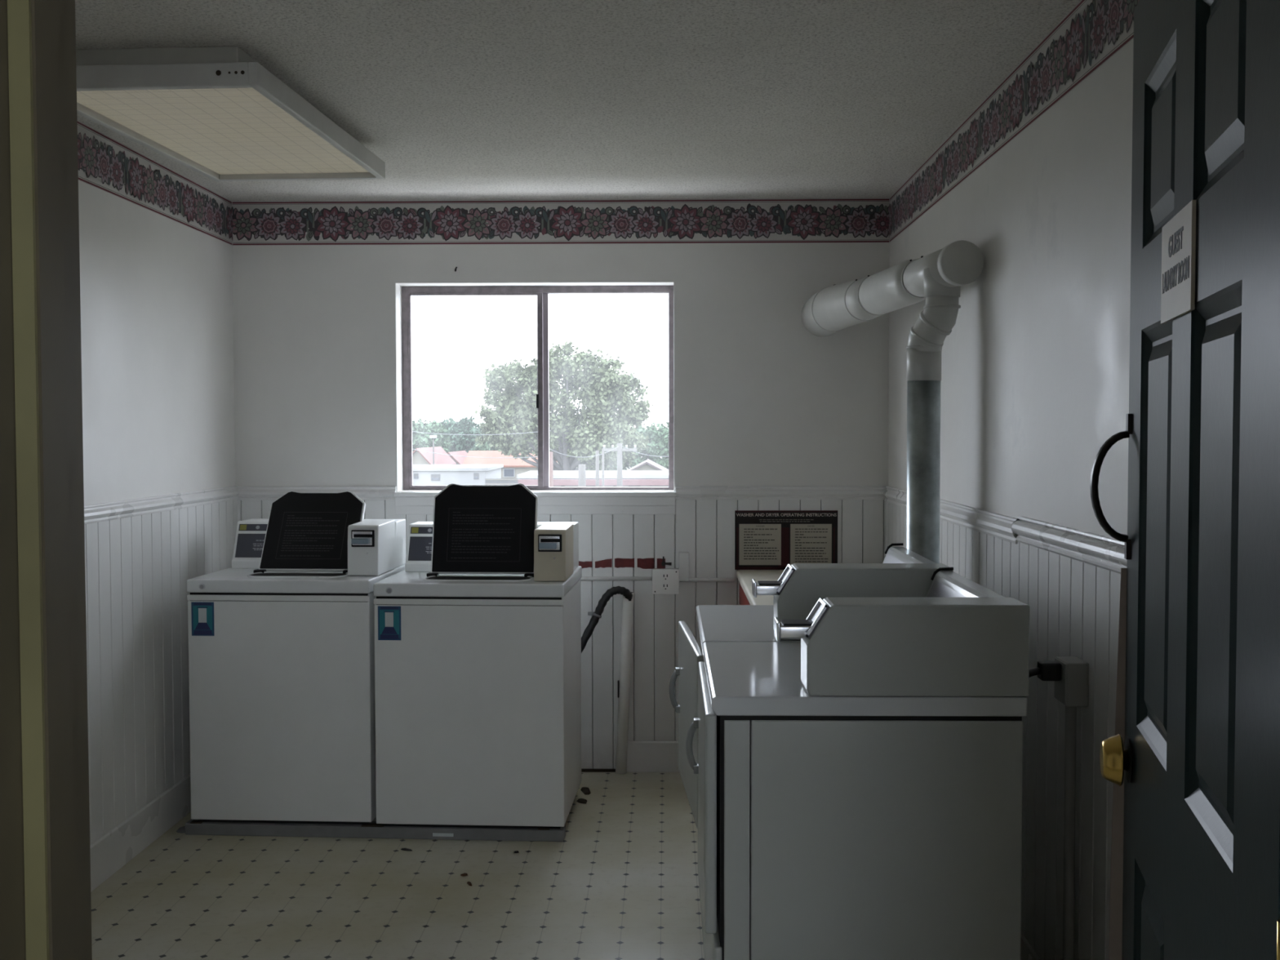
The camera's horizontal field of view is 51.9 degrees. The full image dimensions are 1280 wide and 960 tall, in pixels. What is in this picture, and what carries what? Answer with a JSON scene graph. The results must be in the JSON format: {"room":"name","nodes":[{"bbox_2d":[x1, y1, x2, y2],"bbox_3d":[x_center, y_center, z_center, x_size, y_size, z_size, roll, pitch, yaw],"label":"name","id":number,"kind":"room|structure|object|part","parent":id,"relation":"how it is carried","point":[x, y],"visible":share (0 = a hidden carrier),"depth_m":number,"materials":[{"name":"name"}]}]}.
{"room":"laundry","nodes":[
{"label":"laundry","id":0,"kind":"room"},
{"bbox_2d":[78,122,235,505],"bbox_3d":[-1.857,0.124,3.244,0.150,2.440,4.800,0,2,1],"label":"wall","id":1,"kind":"structure","parent":0,"point":[157,308],"depth_m":4.73,"materials":[{"name":"paint"}]},
{"bbox_2d":[89,773,191,892],"bbox_3d":[-1.769,1.268,3.378,0.018,0.145,4.615,0,2,1],"label":"baseboard","id":2,"kind":"structure","parent":1,"relation":"attached to","point":[112,851],"depth_m":4.55,"materials":[{"name":"paint"}]},
{"bbox_2d":[77,120,232,245],"bbox_3d":[-1.779,-1.004,3.292,0.004,0.187,4.612,0,2,1],"label":"trim","id":3,"kind":"structure","parent":1,"relation":"attached to","point":[104,163],"depth_m":4.70,"materials":[{"name":"multicoloured paper"}]},
{"bbox_2d":[84,499,237,845],"bbox_3d":[-1.773,0.756,3.353,0.012,1.170,4.603,0,2,1],"label":"wainscoting","id":4,"kind":"structure","parent":1,"relation":"attached to","point":[138,569],"depth_m":4.59,"materials":[{"name":"paint"}]},
{"bbox_2d":[84,485,239,524],"bbox_3d":[-1.768,0.142,3.336,0.023,0.058,4.615,0,2,1],"label":"trim","id":5,"kind":"structure","parent":1,"relation":"attached to","point":[96,513],"depth_m":4.71,"materials":[{"name":"paint"}]},
{"bbox_2d":[90,772,704,959],"bbox_3d":[-0.008,1.446,2.092,3.890,0.120,7.570,0,2,1],"label":"floor","id":6,"kind":"structure","parent":0,"point":[622,882],"depth_m":4.15,"materials":[{"name":"tile"}]},
{"bbox_2d":[175,826,185,833],"bbox_3d":[-1.672,1.281,4.828,0.054,0.006,0.084,0,2,-5],"label":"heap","id":7,"kind":"object","parent":6,"relation":"on","point":[182,829],"visible":0.66,"depth_m":4.81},
{"bbox_2d":[185,819,565,841],"bbox_3d":[-0.959,1.263,4.758,1.380,0.046,0.071,0,2,4],"label":"platform","id":8,"kind":"object","parent":6,"relation":"on","point":[371,829],"visible":0.89,"depth_m":4.72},
{"bbox_2d":[186,491,406,824],"bbox_3d":[-1.280,0.640,5.035,0.668,1.186,0.633,0,2,3],"label":"washer","id":9,"kind":"object","parent":8,"relation":"on","point":[282,638],"visible":0.97,"depth_m":4.74,"materials":[{"name":"white metal"}]},
{"bbox_3d":[-1.268,0.237,5.120,0.613,0.126,0.054,0,2,3],"label":"control panel","id":10,"kind":"part","parent":9,"relation":"part of","materials":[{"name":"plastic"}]},
{"bbox_2d":[253,525,263,550],"bbox_3d":[-1.478,0.226,5.136,0.060,0.093,0.040,0,2,3],"label":"print","id":11,"kind":"object","parent":9,"relation":"attached to","point":[258,531],"depth_m":5.14},
{"bbox_3d":[-1.298,0.424,4.724,0.666,0.020,0.016,0,2,3],"label":"rail","id":12,"kind":"part","parent":9,"relation":"part of","materials":[{"name":"white metal"}]},
{"bbox_3d":[-1.297,0.833,4.740,0.664,0.796,0.014,0,2,3],"label":"panel","id":13,"kind":"part","parent":9,"relation":"part of","materials":[{"name":"white metal"}]},
{"bbox_2d":[275,511,347,559],"bbox_3d":[-1.250,0.211,5.013,0.250,0.170,0.108,0,2,3],"label":"print","id":14,"kind":"object","parent":9,"relation":"attached to","point":[298,535],"depth_m":5.01},
{"bbox_3d":[-1.250,0.196,5.041,0.368,0.299,0.199,0,2,3],"label":"lid","id":15,"kind":"part","parent":9,"relation":"part of","materials":[{"name":"black plastic"}]},
{"bbox_2d":[373,483,582,828],"bbox_3d":[-0.590,0.623,4.976,0.682,1.222,0.633,0,2,3],"label":"washer","id":16,"kind":"object","parent":8,"relation":"on","point":[477,639],"visible":1,"depth_m":4.68,"materials":[{"name":"white metal"}]},
{"bbox_2d":[426,528,431,553],"bbox_3d":[-0.795,0.235,5.079,0.060,0.093,0.040,0,2,3],"label":"print","id":17,"kind":"object","parent":16,"relation":"attached to","point":[428,531],"depth_m":5.08},
{"bbox_3d":[-0.608,0.433,4.667,0.680,0.020,0.016,0,2,3],"label":"rail","id":18,"kind":"part","parent":16,"relation":"part of","materials":[{"name":"white metal"}]},
{"bbox_3d":[-0.607,0.838,4.683,0.678,0.788,0.014,0,2,3],"label":"panel","id":19,"kind":"part","parent":16,"relation":"part of","materials":[{"name":"white metal"}]},
{"bbox_3d":[-0.578,0.246,5.063,0.627,0.126,0.054,0,2,3],"label":"control panel","id":20,"kind":"part","parent":16,"relation":"part of","materials":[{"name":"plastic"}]},
{"bbox_2d":[446,507,521,561],"bbox_3d":[-0.582,0.204,4.913,0.275,0.195,0.050,0,2,3],"label":"print","id":21,"kind":"object","parent":16,"relation":"attached to","point":[473,534],"depth_m":4.91},
{"bbox_3d":[-0.582,0.182,4.935,0.393,0.337,0.102,0,2,3],"label":"lid","id":22,"kind":"part","parent":16,"relation":"part of","materials":[{"name":"black plastic"}]},
{"bbox_2d":[400,848,412,851],"bbox_3d":[-0.815,1.289,4.589,0.048,0.006,0.011,1,2,18],"label":"dried leaf","id":23,"kind":"object","parent":6,"relation":"on","point":[402,849],"visible":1,"depth_m":4.59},
{"bbox_2d":[576,798,586,804],"bbox_3d":[-0.226,1.265,5.187,0.060,0.006,0.046,1,3,34],"label":"clump","id":24,"kind":"object","parent":6,"relation":"on","point":[580,800],"visible":1,"depth_m":5.18,"materials":[{"name":"black"}]},
{"bbox_2d":[580,786,591,795],"bbox_3d":[-0.220,1.259,5.337,0.037,0.006,0.112,0,2,-10],"label":"clump","id":25,"kind":"object","parent":6,"relation":"on","point":[585,790],"visible":1,"depth_m":5.33,"materials":[{"name":"black"}]},
{"bbox_2d":[615,591,634,773],"bbox_3d":[-0.065,0.863,5.594,0.081,0.772,0.047,0,2,1],"label":"drain standpipe","id":26,"kind":"object","parent":6,"relation":"on","point":[624,688],"visible":0.98,"depth_m":5.58,"materials":[{"name":"plastic"}]},
{"bbox_2d":[581,586,632,653],"bbox_3d":[-0.276,0.701,5.486,0.532,0.503,0.092,-1,2,-27],"label":"hose","id":27,"kind":"object","parent":26,"relation":"attached to","point":[597,615],"visible":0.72,"depth_m":5.52,"materials":[{"name":"black rubber"}]},
{"bbox_2d":[736,569,784,604],"bbox_3d":[0.712,0.843,4.899,0.630,0.870,1.412,0,2,1],"label":"countertop","id":28,"kind":"structure","parent":6,"relation":"on","point":[744,577],"depth_m":5.25,"materials":[{"name":"laminate"}]},
{"bbox_2d":[669,542,953,955],"bbox_3d":[0.443,0.765,3.707,0.720,1.118,0.690,0,2,1],"label":"dryer","id":29,"kind":"object","parent":6,"relation":"on","point":[903,572],"visible":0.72,"depth_m":3.41,"materials":[{"name":"metal"}]},
{"bbox_3d":[0.104,0.632,3.956,0.033,0.134,0.030,0,2,-3],"label":"handle","id":30,"kind":"part","parent":29,"relation":"part of","materials":[{"name":"silver metal"}]},
{"bbox_3d":[0.143,0.667,3.703,0.024,0.454,0.622,0,2,-3],"label":"door","id":31,"kind":"part","parent":29,"relation":"part of","materials":[{"name":"metal"}]},
{"bbox_3d":[0.180,1.068,3.724,0.016,0.312,0.682,0,2,1],"label":"panel","id":32,"kind":"part","parent":29,"relation":"part of","materials":[{"name":"metal"}]},
{"bbox_2d":[757,581,782,584],"bbox_3d":[0.343,0.267,3.409,0.072,0.004,0.060,0,2,1],"label":"tray","id":33,"kind":"object","parent":29,"relation":"on","point":[758,582],"depth_m":3.40,"materials":[{"name":"black metal"}]},
{"bbox_3d":[0.730,0.275,3.818,0.038,0.090,0.360,0,2,1],"label":"control panel","id":34,"kind":"part","parent":29,"relation":"part of","materials":[{"name":"white metal"}]},
{"bbox_2d":[685,567,1061,959],"bbox_3d":[0.524,0.791,3.004,0.831,1.118,0.690,0,2,1],"label":"dryer","id":35,"kind":"object","parent":6,"relation":"on","point":[860,777],"visible":1,"depth_m":2.66,"materials":[{"name":"metal"}]},
{"bbox_3d":[0.130,0.658,3.256,0.033,0.134,0.030,0,2,1],"label":"handle","id":36,"kind":"part","parent":35,"relation":"part of","materials":[{"name":"silver metal"}]},
{"bbox_3d":[0.151,0.694,3.001,0.024,0.454,0.622,0,2,1],"label":"door","id":37,"kind":"part","parent":35,"relation":"part of","materials":[{"name":"metal"}]},
{"bbox_3d":[0.166,1.094,3.022,0.016,0.312,0.682,0,2,1],"label":"panel","id":38,"kind":"part","parent":35,"relation":"part of","materials":[{"name":"metal"}]},
{"bbox_3d":[0.204,0.867,3.013,0.052,0.788,0.682,0,2,1],"label":"frame","id":39,"kind":"part","parent":35,"relation":"part of","materials":[{"name":"metal"}]},
{"bbox_2d":[781,619,813,625],"bbox_3d":[0.329,0.293,2.707,0.072,0.004,0.060,0,2,1],"label":"tray","id":40,"kind":"object","parent":35,"relation":"on","point":[784,622],"depth_m":2.70,"materials":[{"name":"black metal"}]},
{"bbox_3d":[0.716,0.301,3.116,0.038,0.090,0.360,0,2,1],"label":"control panel","id":41,"kind":"part","parent":35,"relation":"part of","materials":[{"name":"silver metal"}]},
{"bbox_3d":[0.857,0.682,2.937,0.174,0.550,0.048,-1,2,-14],"label":"power cord","id":42,"kind":"part","parent":35,"relation":"part of","materials":[{"name":"black rubber"}]},
{"bbox_2d":[231,197,889,492],"bbox_3d":[-0.338,0.028,5.713,3.090,2.440,0.200,0,2,1],"label":"wall","id":43,"kind":"structure","parent":0,"point":[760,398],"depth_m":5.59,"materials":[{"name":"paint"}]},
{"bbox_2d":[236,486,395,500],"bbox_3d":[-1.389,0.057,5.623,0.692,0.059,0.024,0,2,1],"label":"trim","id":44,"kind":"structure","parent":43,"relation":"attached to","point":[246,493],"depth_m":5.62,"materials":[{"name":"paint"}]},
{"bbox_2d":[393,491,676,514],"bbox_3d":[-0.445,0.096,5.680,1.207,0.096,0.185,0,2,1],"label":"trim","id":45,"kind":"structure","parent":43,"relation":"attached to","point":[641,502],"depth_m":5.59,"materials":[{"name":"paint"}]},
{"bbox_2d":[401,285,673,489],"bbox_3d":[-0.445,-0.400,5.739,1.183,0.887,0.070,0,2,1],"label":"window","id":46,"kind":"structure","parent":43,"relation":"in","point":[542,292],"depth_m":5.72,"materials":[{"name":"metal"}]},
{"bbox_3d":[-0.715,-0.390,5.729,0.587,0.845,0.024,0,2,1],"label":"sliding sash","id":47,"kind":"part","parent":46,"relation":"part of","materials":[{"name":"metal"}]},
{"bbox_2d":[231,198,889,245],"bbox_3d":[-0.342,-1.093,5.568,2.788,0.187,0.002,0,2,1],"label":"trim","id":48,"kind":"structure","parent":43,"relation":"attached to","point":[737,220],"depth_m":5.57,"materials":[{"name":"paper"}]},
{"bbox_2d":[237,499,885,768],"bbox_3d":[-0.339,0.666,5.631,2.790,1.170,0.012,0,2,1],"label":"trim","id":49,"kind":"structure","parent":43,"relation":"attached to","point":[704,529],"depth_m":5.61,"materials":[{"name":"paint"}]},
{"bbox_2d":[581,768,615,772],"bbox_3d":[-0.186,1.245,5.640,0.244,0.012,0.008,0,2,1],"label":"trim","id":50,"kind":"structure","parent":43,"relation":"attached to","point":[582,770],"depth_m":5.64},
{"bbox_2d":[580,576,651,580],"bbox_3d":[-0.340,0.420,5.608,0.780,0.017,0.017,0,2,1],"label":"conduit","id":51,"kind":"object","parent":43,"relation":"attached to","point":[583,578],"visible":0.34,"depth_m":5.60,"materials":[{"name":"paint"}]},
{"bbox_2d":[578,558,665,568],"bbox_3d":[-0.126,0.356,5.609,0.468,0.046,0.001,0,2,1],"label":"strip","id":52,"kind":"object","parent":43,"relation":"attached to","point":[645,563],"visible":0.8,"depth_m":5.61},
{"bbox_2d":[626,741,679,772],"bbox_3d":[0.498,1.185,5.632,1.117,0.132,0.018,0,2,1],"label":"baseboard","id":53,"kind":"structure","parent":43,"relation":"attached to","point":[642,756],"depth_m":5.63,"materials":[{"name":"paint"}]},
{"bbox_2d":[652,568,679,594],"bbox_3d":[0.109,0.429,5.583,0.114,0.106,0.049,0,2,1],"label":"wall outlet","id":54,"kind":"object","parent":43,"relation":"attached to","point":[664,580],"visible":1,"depth_m":5.56,"materials":[{"name":"white plastic"}]},
{"bbox_2d":[662,582,669,591],"bbox_3d":[0.108,0.452,5.561,0.034,0.034,0.002,0,2,1],"label":"receptacle","id":55,"kind":"object","parent":54,"relation":"attached to","point":[665,586],"depth_m":5.56,"materials":[{"name":"white plastic"}]},
{"bbox_2d":[662,573,669,581],"bbox_3d":[0.108,0.410,5.560,0.034,0.034,0.002,0,2,1],"label":"receptacle","id":56,"kind":"object","parent":54,"relation":"attached to","point":[665,576],"depth_m":5.56,"materials":[{"name":"white plastic"}]},
{"bbox_2d":[661,556,671,566],"bbox_3d":[0.113,0.345,5.589,0.043,0.041,0.031,0,2,1],"label":"water valve","id":57,"kind":"object","parent":43,"relation":"attached to","point":[663,563],"visible":1,"depth_m":5.58,"materials":[{"name":"black metal"}]},
{"bbox_2d":[679,577,734,582],"bbox_3d":[0.285,0.425,5.596,0.234,0.017,0.017,0,2,1],"label":"conduit","id":58,"kind":"object","parent":43,"relation":"attached to","point":[691,580],"visible":1,"depth_m":5.59,"materials":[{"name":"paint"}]},
{"bbox_2d":[675,485,885,500],"bbox_3d":[0.602,0.055,5.584,0.905,0.059,0.024,0,2,1],"label":"trim","id":59,"kind":"structure","parent":43,"relation":"attached to","point":[683,492],"depth_m":5.58,"materials":[{"name":"paint"}]},
{"bbox_2d":[734,510,837,569],"bbox_3d":[0.621,0.255,5.586,0.435,0.252,0.008,0,2,1],"label":"sign","id":60,"kind":"object","parent":43,"relation":"attached to","point":[765,540],"visible":1,"depth_m":5.58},
{"bbox_3d":[0.510,0.274,5.586,0.178,0.175,0.001,0,2,1],"label":"text panel","id":61,"kind":"part","parent":60,"relation":"part of","materials":[{"name":"beige paper"}]},
{"bbox_2d":[743,528,778,559],"bbox_3d":[0.516,0.272,5.585,0.149,0.130,0.001,0,2,1],"label":"print","id":62,"kind":"object","parent":60,"relation":"attached to","point":[744,529],"depth_m":5.59},
{"bbox_2d":[759,519,813,522],"bbox_3d":[0.621,0.173,5.580,0.230,0.012,0.001,0,2,1],"label":"print","id":63,"kind":"object","parent":60,"relation":"attached to","point":[759,519],"depth_m":5.58},
{"bbox_3d":[0.726,0.274,5.582,0.175,0.175,0.001,0,2,1],"label":"text panel","id":64,"kind":"part","parent":60,"relation":"part of","materials":[{"name":"beige paper"}]},
{"bbox_2d":[795,528,827,562],"bbox_3d":[0.728,0.278,5.581,0.140,0.142,0.001,0,2,1],"label":"print","id":65,"kind":"object","parent":60,"relation":"attached to","point":[795,529],"depth_m":5.58},
{"bbox_2d":[75,0,1080,200],"bbox_3d":[-0.012,-1.112,1.995,3.890,0.120,7.570,0,2,1],"label":"ceiling","id":66,"kind":"structure","parent":0,"point":[458,100],"depth_m":3.66,"materials":[{"name":"white paint"}]},
{"bbox_2d":[75,46,385,181],"bbox_3d":[-1.217,-1.069,3.931,0.600,0.110,1.241,0,2,4],"label":"ceiling light","id":67,"kind":"object","parent":66,"relation":"attached to","point":[216,113],"visible":0.85,"depth_m":3.69,"materials":[{"name":"beige plastic"}]},
{"bbox_2d":[76,87,368,174],"bbox_3d":[-1.217,-1.034,3.933,0.544,0.004,1.178,0,2,4],"label":"diffuser","id":68,"kind":"object","parent":67,"relation":"attached to","point":[206,131],"depth_m":3.86,"materials":[{"name":"beige plastic"}]},
{"bbox_2d":[888,38,1133,537],"bbox_3d":[1.083,0.122,3.186,0.150,2.440,4.800,0,2,1],"label":"wall","id":69,"kind":"structure","parent":0,"point":[1035,357],"depth_m":3.32,"materials":[{"name":"paint"}]},
{"bbox_2d":[801,240,983,563],"bbox_3d":[0.853,0.252,4.754,0.217,2.022,1.729,0,2,-6],"label":"vent duct","id":70,"kind":"object","parent":69,"relation":"attached to","point":[938,277],"visible":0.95,"depth_m":4.04,"materials":[{"name":"metal"}]},
{"bbox_2d":[883,485,1017,543],"bbox_3d":[1.021,0.097,4.538,0.026,0.065,2.100,0,2,1],"label":"trim","id":71,"kind":"structure","parent":69,"relation":"attached to","point":[988,522],"depth_m":3.99,"materials":[{"name":"paint"}]},
{"bbox_2d":[885,501,1120,959],"bbox_3d":[1.004,0.753,3.299,0.012,1.170,4.603,0,2,1],"label":"wainscoting","id":72,"kind":"structure","parent":69,"relation":"attached to","point":[1073,604],"depth_m":3.15,"materials":[{"name":"paint"}]},
{"bbox_2d":[888,0,1138,242],"bbox_3d":[1.005,-1.006,3.237,0.004,0.187,4.612,0,2,1],"label":"trim","id":73,"kind":"structure","parent":69,"relation":"attached to","point":[1092,32],"depth_m":3.47,"materials":[{"name":"multicoloured paper"}]},
{"bbox_2d":[1020,932,1040,959],"bbox_3d":[1.002,1.265,3.324,0.018,0.145,4.615,0,2,1],"label":"baseboard","id":74,"kind":"structure","parent":69,"relation":"attached to","point":[1028,953],"depth_m":3.38,"materials":[{"name":"paint"}]},
{"bbox_2d":[1011,515,1127,573],"bbox_3d":[0.974,0.177,2.229,0.031,0.067,2.508,0,2,1],"label":"trim","id":75,"kind":"structure","parent":69,"relation":"attached to","point":[1106,553],"depth_m":2.99,"materials":[{"name":"paint"}]},
{"bbox_2d":[1053,656,1088,959],"bbox_3d":[0.966,0.876,2.962,0.051,0.950,0.090,0,2,1],"label":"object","id":76,"kind":"object","parent":69,"relation":"attached to","point":[1072,691],"visible":0.97,"depth_m":2.93,"materials":[{"name":"grey metal"}]},
{"bbox_3d":[0.942,0.451,2.946,0.004,0.090,0.082,0,2,1],"label":"plate","id":77,"kind":"part","parent":76,"relation":"part of","materials":[{"name":"grey plastic"}]},
{"bbox_3d":[-0.432,0.211,0.910,2.790,2.440,0.185,0,2,1],"label":"wall","id":78,"kind":"structure","parent":0,"visible":0},
{"bbox_2d":[0,0,92,959],"bbox_3d":[-0.462,0.364,0.906,0.111,2.135,0.234,0,2,1],"label":"trim","id":79,"kind":"structure","parent":78,"relation":"attached to","point":[46,904],"depth_m":0.90,"materials":[{"name":"brown paint"}]},
{"bbox_2d":[1089,0,1279,959],"bbox_3d":[0.579,0.385,1.430,0.093,2.030,0.883,0,2,13],"label":"door","id":80,"kind":"structure","parent":78,"relation":"in","point":[1192,759],"depth_m":1.32,"materials":[{"name":"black paint"}]},
{"bbox_3d":[0.650,0.009,1.817,0.053,0.200,0.022,0,2,13],"label":"pull handle","id":81,"kind":"part","parent":80,"relation":"part of","materials":[{"name":"black metal"}]},
{"bbox_3d":[0.652,0.384,1.804,0.038,0.071,0.071,0,2,13],"label":"knob","id":82,"kind":"part","parent":80,"relation":"part of","materials":[{"name":"gold metal"}]},
{"bbox_2d":[1160,200,1195,324],"bbox_3d":[0.590,-0.235,1.445,0.005,0.112,0.190,0,2,13],"label":"door sign","id":83,"kind":"object","parent":80,"relation":"attached to","point":[1179,233],"visible":1,"depth_m":1.42,"materials":[{"name":"white paper"}]},
{"label":"outside","id":84,"kind":"structure","parent":0,"visible":0},
{"bbox_3d":[-10.762,1.238,216.456,270.000,1.000,408.000,0,2,1],"label":"ground","id":85,"kind":"structure","parent":84,"visible":0},
{"bbox_2d":[412,417,453,452],"bbox_3d":[-27.475,-2.490,160.148,9.241,11.055,7.794,0,2,1],"label":"leafy tree","id":86,"kind":"object","parent":85,"relation":"on","point":[420,440],"visible":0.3,"depth_m":159.41,"materials":[{"name":"green plant"}]},
{"bbox_2d":[432,438,434,464],"bbox_3d":[-19.057,0.318,121.496,0.173,8.300,0.182,0,2,1],"label":"utility pole","id":87,"kind":"object","parent":85,"relation":"on","point":[433,438],"visible":0.34,"depth_m":121.33,"materials":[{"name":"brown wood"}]},
{"bbox_2d":[430,435,436,438],"bbox_3d":[-19.063,-3.987,121.332,0.600,0.300,0.400,0,2,1],"label":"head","id":88,"kind":"object","parent":87,"relation":"on","point":[431,436],"visible":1,"depth_m":121.13},
{"bbox_2d":[412,446,456,464],"bbox_3d":[-21.703,0.229,135.557,3.364,7.214,14.000,0,2,1],"label":"house","id":89,"kind":"structure","parent":85,"relation":"on","point":[419,457],"depth_m":132.30,"materials":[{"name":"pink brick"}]},
{"bbox_2d":[447,450,467,464],"bbox_3d":[-20.804,0.017,149.544,3.201,6.570,12.000,0,2,1],"label":"house","id":90,"kind":"structure","parent":85,"relation":"on","point":[458,460],"depth_m":146.32,"materials":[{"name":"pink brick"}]},
{"bbox_2d":[412,464,503,485],"bbox_3d":[-16.751,1.738,113.498,8.704,5.864,10.400,0,2,1],"label":"roofed building","id":91,"kind":"structure","parent":85,"relation":"on","point":[423,474],"depth_m":108.39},
{"bbox_2d":[440,415,484,453],"bbox_3d":[-23.203,-2.887,170.639,9.888,11.041,7.988,0,2,1],"label":"leafy tree","id":92,"kind":"object","parent":85,"relation":"on","point":[465,425],"visible":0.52,"depth_m":169.16,"materials":[{"name":"green plant"}]},
{"bbox_2d":[484,478,519,484],"bbox_3d":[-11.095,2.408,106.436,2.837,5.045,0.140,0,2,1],"label":"fence","id":93,"kind":"object","parent":85,"relation":"on","point":[487,481],"visible":0.25,"depth_m":106.32,"materials":[{"name":"white"}]},
{"bbox_2d":[462,450,559,478],"bbox_3d":[-12.712,0.462,133.388,9.218,6.885,10.000,0,2,1],"label":"house","id":94,"kind":"structure","parent":85,"relation":"on","point":[512,467],"depth_m":129.60,"materials":[{"name":"ceramic"}]},
{"bbox_3d":[-12.808,-0.704,128.556,0.961,0.712,0.030,0,2,1],"label":"pane","id":95,"kind":"part","parent":94,"relation":"part of","materials":[{"name":"grey glass"}]},
{"bbox_2d":[472,419,603,468],"bbox_3d":[-11.311,-3.227,165.456,19.126,12.080,12.153,0,2,1],"label":"leafy tree","id":96,"kind":"object","parent":85,"relation":"on","point":[484,447],"visible":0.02,"depth_m":163.39,"materials":[{"name":"green plant"}]},
{"bbox_2d":[549,451,553,486],"bbox_3d":[-5.551,2.147,80.264,0.643,7.741,0.676,0,2,1],"label":"utility pole","id":97,"kind":"object","parent":85,"relation":"on","point":[551,462],"visible":0.12,"depth_m":79.94,"materials":[{"name":"wood"}]},
{"bbox_2d":[412,448,537,457],"bbox_3d":[-12.548,-2.044,90.050,14.243,0.925,20.425,0,2,1],"label":"overhead wire","id":98,"kind":"object","parent":97,"relation":"attached to","point":[412,449],"visible":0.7,"depth_m":88.62,"materials":[{"name":"grey metal"}]},
{"bbox_2d":[549,446,618,457],"bbox_3d":[-3.452,-1.732,81.676,4.109,0.670,4.031,0,2,1],"label":"overhead wire","id":99,"kind":"object","parent":97,"relation":"attached to","point":[617,446],"visible":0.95,"depth_m":81.86,"materials":[{"name":"grey metal"}]},
{"bbox_2d":[474,340,653,470],"bbox_3d":[-6.150,-3.026,105.206,14.443,16.207,7.719,0,2,1],"label":"leafy tree","id":100,"kind":"object","parent":85,"relation":"on","point":[602,391],"visible":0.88,"depth_m":103.88,"materials":[{"name":"green plant"}]},
{"bbox_2d":[577,464,586,486],"bbox_3d":[-3.438,2.585,78.237,0.544,7.015,0.572,0,2,1],"label":"utility pole","id":101,"kind":"object","parent":85,"relation":"on","point":[581,473],"visible":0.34,"depth_m":77.94,"materials":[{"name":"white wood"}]},
{"bbox_2d":[516,470,668,486],"bbox_3d":[-1.786,2.468,92.364,12.733,5.967,10.100,0,2,1],"label":"roofed building","id":102,"kind":"structure","parent":85,"relation":"on","point":[561,477],"depth_m":87.91,"materials":[{"name":"white"}]},
{"bbox_2d":[595,450,599,486],"bbox_3d":[-2.723,1.985,84.206,0.272,7.757,0.286,0,2,1],"label":"utility pole","id":103,"kind":"object","parent":85,"relation":"on","point":[597,451],"visible":0.34,"depth_m":84.00,"materials":[{"name":"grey wood"}]},
{"bbox_2d":[601,448,604,486],"bbox_3d":[-2.243,2.047,80.195,0.173,7.936,0.182,0,2,1],"label":"utility pole","id":104,"kind":"object","parent":85,"relation":"on","point":[602,449],"visible":0.34,"depth_m":80.04,"materials":[{"name":"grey wood"}]},
{"bbox_2d":[603,443,636,486],"bbox_3d":[-1.293,1.759,84.170,2.200,8.207,0.442,0,2,1],"label":"utility pole","id":105,"kind":"object","parent":85,"relation":"on","point":[620,475],"visible":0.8,"depth_m":83.94,"materials":[{"name":"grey wood"}]},
{"bbox_2d":[622,446,666,457],"bbox_3d":[1.193,-1.892,86.634,4.545,0.752,6.725,0,2,1],"label":"overhead wire","id":106,"kind":"object","parent":105,"relation":"attached to","point":[622,446],"visible":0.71,"depth_m":85.49,"materials":[{"name":"grey metal"}]},
{"bbox_2d":[606,421,668,470],"bbox_3d":[0.807,-1.771,150.072,11.087,10.293,7.268,0,2,1],"label":"leafy tree","id":107,"kind":"object","parent":85,"relation":"on","point":[658,438],"visible":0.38,"depth_m":148.84,"materials":[{"name":"green plant"}]},
{"bbox_2d":[626,458,668,470],"bbox_3d":[0.720,1.135,126.145,4.905,6.050,12.000,0,2,1],"label":"house","id":108,"kind":"structure","parent":85,"relation":"on","point":[648,464],"depth_m":120.39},
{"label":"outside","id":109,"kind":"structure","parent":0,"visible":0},
{"bbox_2d":[412,430,551,435],"bbox_3d":[-12.584,-3.426,92.200,14.087,0.564,16.029,0,2,1],"label":"overhead wire","id":110,"kind":"object","parent":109,"point":[549,430],"visible":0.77,"depth_m":90.56,"materials":[{"name":"grey metal"}]}
]}

